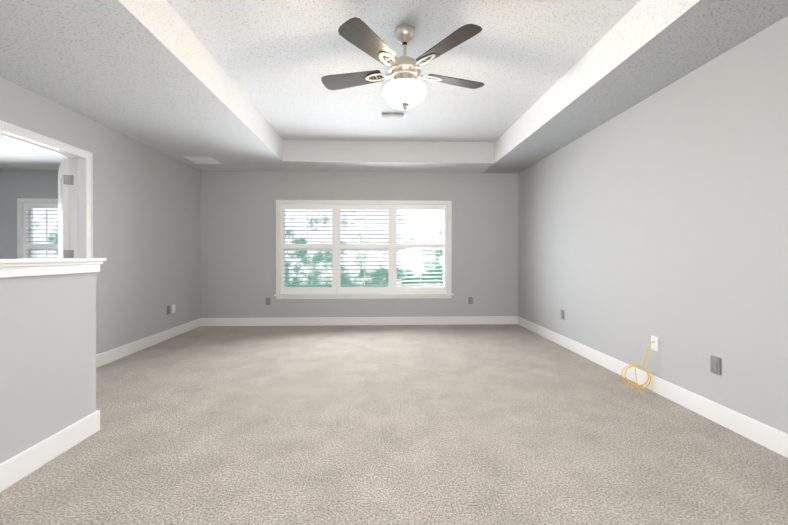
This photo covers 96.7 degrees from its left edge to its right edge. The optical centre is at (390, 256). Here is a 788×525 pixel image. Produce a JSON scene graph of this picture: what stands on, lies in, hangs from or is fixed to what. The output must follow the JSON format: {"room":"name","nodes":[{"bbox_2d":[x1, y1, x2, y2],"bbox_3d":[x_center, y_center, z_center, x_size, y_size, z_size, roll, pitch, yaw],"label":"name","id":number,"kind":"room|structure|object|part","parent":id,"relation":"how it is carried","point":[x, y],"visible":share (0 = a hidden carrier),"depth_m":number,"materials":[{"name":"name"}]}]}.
{"room":"empty living room","nodes":[
{"label":"empty living room","id":0,"kind":"room"},
{"bbox_2d":[0,137,67,169],"bbox_3d":[-5.104,-1.542,3.112,4.130,0.420,4.630,0,0,-2],"label":"ceiling","id":1,"kind":"structure","parent":0,"point":[15,155],"depth_m":4.75,"materials":[{"name":"white paint"}]},
{"bbox_2d":[0,272,95,463],"bbox_3d":[-1.854,0.602,-0.135,0.130,1.030,4.710,0,0,-2],"label":"wall","id":2,"kind":"structure","parent":0,"point":[47,356],"depth_m":1.88,"materials":[{"name":"grey paint"}]},
{"bbox_2d":[0,410,99,491],"bbox_3d":[-1.784,1.052,-0.110,0.019,0.130,4.695,0,0,-2],"label":"baseboard","id":3,"kind":"structure","parent":2,"relation":"attached to","point":[20,466],"depth_m":1.87,"materials":[{"name":"white wood"}]},
{"bbox_2d":[0,258,106,277],"bbox_3d":[-1.855,0.063,-0.122,0.220,0.088,4.740,0,0,-2],"label":"trim","id":4,"kind":"structure","parent":2,"relation":"on","point":[28,267],"depth_m":1.88,"materials":[{"name":"white wood"}]},
{"bbox_2d":[0,77,200,354],"bbox_3d":[-2.919,-0.317,1.488,0.130,2.860,8.030,0,0,-2],"label":"wall","id":5,"kind":"structure","parent":0,"point":[146,221],"depth_m":3.99,"materials":[{"name":"grey paint"}]},
{"bbox_2d":[0,120,92,257],"bbox_3d":[-2.967,0.053,2.953,0.178,2.110,0.900,0,0,-2],"label":"door frame","id":6,"kind":"structure","parent":5,"relation":"attached to","point":[87,156],"depth_m":3.33,"materials":[{"name":"white wood"}]},
{"bbox_2d":[58,158,73,257],"bbox_3d":[-3.329,0.087,3.563,0.786,2.016,0.199,0,0,44],"label":"door leaf","id":7,"kind":"structure","parent":5,"relation":"in","point":[63,209],"depth_m":3.32,"materials":[{"name":"white wood"}]},
{"bbox_3d":[-3.031,0.082,3.330,0.045,1.700,0.002,0,0,-2],"label":"fixed door hinge","id":8,"kind":"part","parent":7,"relation":"part of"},
{"bbox_2d":[96,318,199,367],"bbox_3d":[-2.945,1.039,4.447,0.015,0.130,2.080,0,0,-2],"label":"baseboard","id":9,"kind":"structure","parent":5,"relation":"attached to","point":[106,357],"depth_m":4.13,"materials":[{"name":"white wood"}]},
{"bbox_2d":[0,169,517,317],"bbox_3d":[-2.589,-0.329,5.581,9.580,2.860,0.130,0,0,-2],"label":"wall","id":10,"kind":"structure","parent":0,"point":[237,244],"depth_m":5.56,"materials":[{"name":"grey paint"}]},
{"bbox_2d":[17,198,57,258],"bbox_3d":[-4.914,-0.105,5.477,1.720,1.568,0.175,0,0,-2],"label":"window","id":11,"kind":"structure","parent":10,"relation":"in","point":[26,246],"depth_m":5.42,"materials":[{"name":"white plastic"}]},
{"bbox_3d":[-4.916,-0.108,5.544,1.574,1.457,0.040,0,0,-2],"label":"sash","id":12,"kind":"part","parent":11,"relation":"part of","materials":[{"name":"white"}]},
{"bbox_3d":[-4.916,-0.112,5.542,1.464,1.339,0.006,0,0,-2],"label":"glass","id":13,"kind":"part","parent":11,"relation":"part of","materials":[{"name":"clear glass"}]},
{"bbox_2d":[200,316,515,325],"bbox_3d":[-0.468,1.036,5.581,5.040,0.130,0.019,0,0,-2],"label":"baseboard","id":14,"kind":"structure","parent":10,"relation":"attached to","point":[446,320],"depth_m":5.57,"materials":[{"name":"white wood"}]},
{"bbox_2d":[274,200,452,298],"bbox_3d":[-0.416,-0.105,5.626,2.831,1.568,0.175,0,0,-2],"label":"window","id":15,"kind":"structure","parent":10,"relation":"in","point":[448,294],"depth_m":5.60,"materials":[{"name":"white"}]},
{"bbox_2d":[280,204,446,293],"bbox_3d":[-0.415,-0.112,5.603,2.661,1.425,0.076,0,0,-2],"label":"window shutters","id":16,"kind":"object","parent":15,"relation":"attached to","point":[336,245],"visible":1,"depth_m":5.59,"materials":[{"name":"white plastic"}]},
{"bbox_3d":[-0.418,-0.108,5.694,2.685,1.457,0.040,0,0,-2],"label":"main window sash","id":17,"kind":"part","parent":15,"relation":"part of","materials":[{"name":"white plastic"}]},
{"bbox_3d":[-0.418,-0.112,5.691,2.575,1.339,0.006,0,0,-2],"label":"glass","id":18,"kind":"part","parent":15,"relation":"part of","materials":[{"name":"clear glass"}]},
{"bbox_2d":[468,297,472,303],"bbox_3d":[1.291,0.716,5.642,0.072,0.116,0.010,0,0,-2],"label":"electrical outlet","id":19,"kind":"object","parent":10,"relation":"attached to","point":[470,300],"visible":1,"depth_m":5.64,"materials":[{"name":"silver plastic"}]},
{"bbox_2d":[0,324,787,524],"bbox_3d":[-2.454,1.163,1.507,9.580,0.100,8.290,0,0,-2],"label":"floor","id":20,"kind":"structure","parent":0,"point":[494,424],"depth_m":2.08,"materials":[{"name":"carpet"}]},
{"bbox_2d":[0,0,787,172],"bbox_3d":[-0.325,-1.478,1.570,5.060,0.300,8.030,0,0,-2],"label":"ceiling","id":21,"kind":"structure","parent":0,"point":[153,74],"depth_m":2.75,"materials":[{"name":"white paint"}]},
{"bbox_2d":[182,156,220,163],"bbox_3d":[-2.617,-1.333,4.892,0.360,0.009,0.380,0,0,-2],"label":"ceiling vent","id":22,"kind":"object","parent":21,"relation":"in","point":[203,160],"visible":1,"depth_m":4.87,"materials":[{"name":"white metal"}]},
{"bbox_2d":[167,0,640,141],"bbox_3d":[-0.325,-1.688,1.570,5.060,0.120,8.030,0,0,-2],"label":"ceiling","id":23,"kind":"structure","parent":0,"point":[277,60],"depth_m":2.85,"materials":[{"name":"white paint"}]},
{"bbox_2d":[380,111,405,117],"bbox_3d":[0.023,-1.626,4.038,0.300,0.018,0.160,0,0,-2],"label":"ceiling vent","id":24,"kind":"object","parent":23,"relation":"in","point":[392,114],"visible":1,"depth_m":4.03,"materials":[{"name":"white metal"}]},
{"bbox_2d":[321,17,483,109],"bbox_3d":[0.101,-1.345,2.589,1.255,0.571,1.203,0,0,-2],"label":"fan","id":25,"kind":"object","parent":23,"relation":"hanging from","point":[404,89],"visible":1,"depth_m":2.44,"materials":[{"name":"grey wood"}]},
{"bbox_3d":[0.103,-1.159,2.541,0.320,0.111,0.320,0,0,-2],"label":"lamp shade","id":26,"kind":"part","parent":25,"relation":"part of","materials":[{"name":"white glass"}]},
{"bbox_2d":[518,16,787,433],"bbox_3d":[2.271,-0.318,1.595,0.130,2.860,8.160,0,0,-2],"label":"wall","id":27,"kind":"structure","parent":0,"point":[662,214],"depth_m":2.59,"materials":[{"name":"grey paint"}]},
{"bbox_2d":[516,316,787,457],"bbox_3d":[2.193,1.047,1.661,0.019,0.130,8.030,0,0,-2],"label":"baseboard","id":28,"kind":"structure","parent":27,"relation":"attached to","point":[771,438],"depth_m":2.55,"materials":[{"name":"white wood"}]},
{"bbox_2d":[651,335,658,351],"bbox_3d":[2.159,0.714,2.865,0.010,0.116,0.072,0,0,-2],"label":"electrical outlet","id":29,"kind":"object","parent":27,"relation":"attached to","point":[654,344],"visible":0.96,"depth_m":2.86,"materials":[{"name":"white plastic"}]},
{"bbox_2d":[621,341,653,393],"bbox_3d":[2.066,0.902,2.911,0.172,0.412,0.184,0,0,-2],"label":"cord","id":30,"kind":"object","parent":29,"relation":"attached to","point":[635,365],"visible":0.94,"depth_m":2.92,"materials":[{"name":"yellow plastic"}]},
{"bbox_2d":[710,355,720,375],"bbox_3d":[2.176,0.730,2.345,0.010,0.116,0.072,0,0,-2],"label":"electrical outlet","id":31,"kind":"object","parent":27,"relation":"attached to","point":[715,364],"visible":1,"depth_m":2.34,"materials":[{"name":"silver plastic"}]},
{"label":"outside","id":32,"kind":"structure","parent":0,"visible":0},
{"bbox_2d":[33,208,442,286],"bbox_3d":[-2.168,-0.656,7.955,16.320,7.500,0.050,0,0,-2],"label":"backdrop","id":33,"kind":"structure","parent":32,"point":[346,222],"depth_m":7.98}
]}

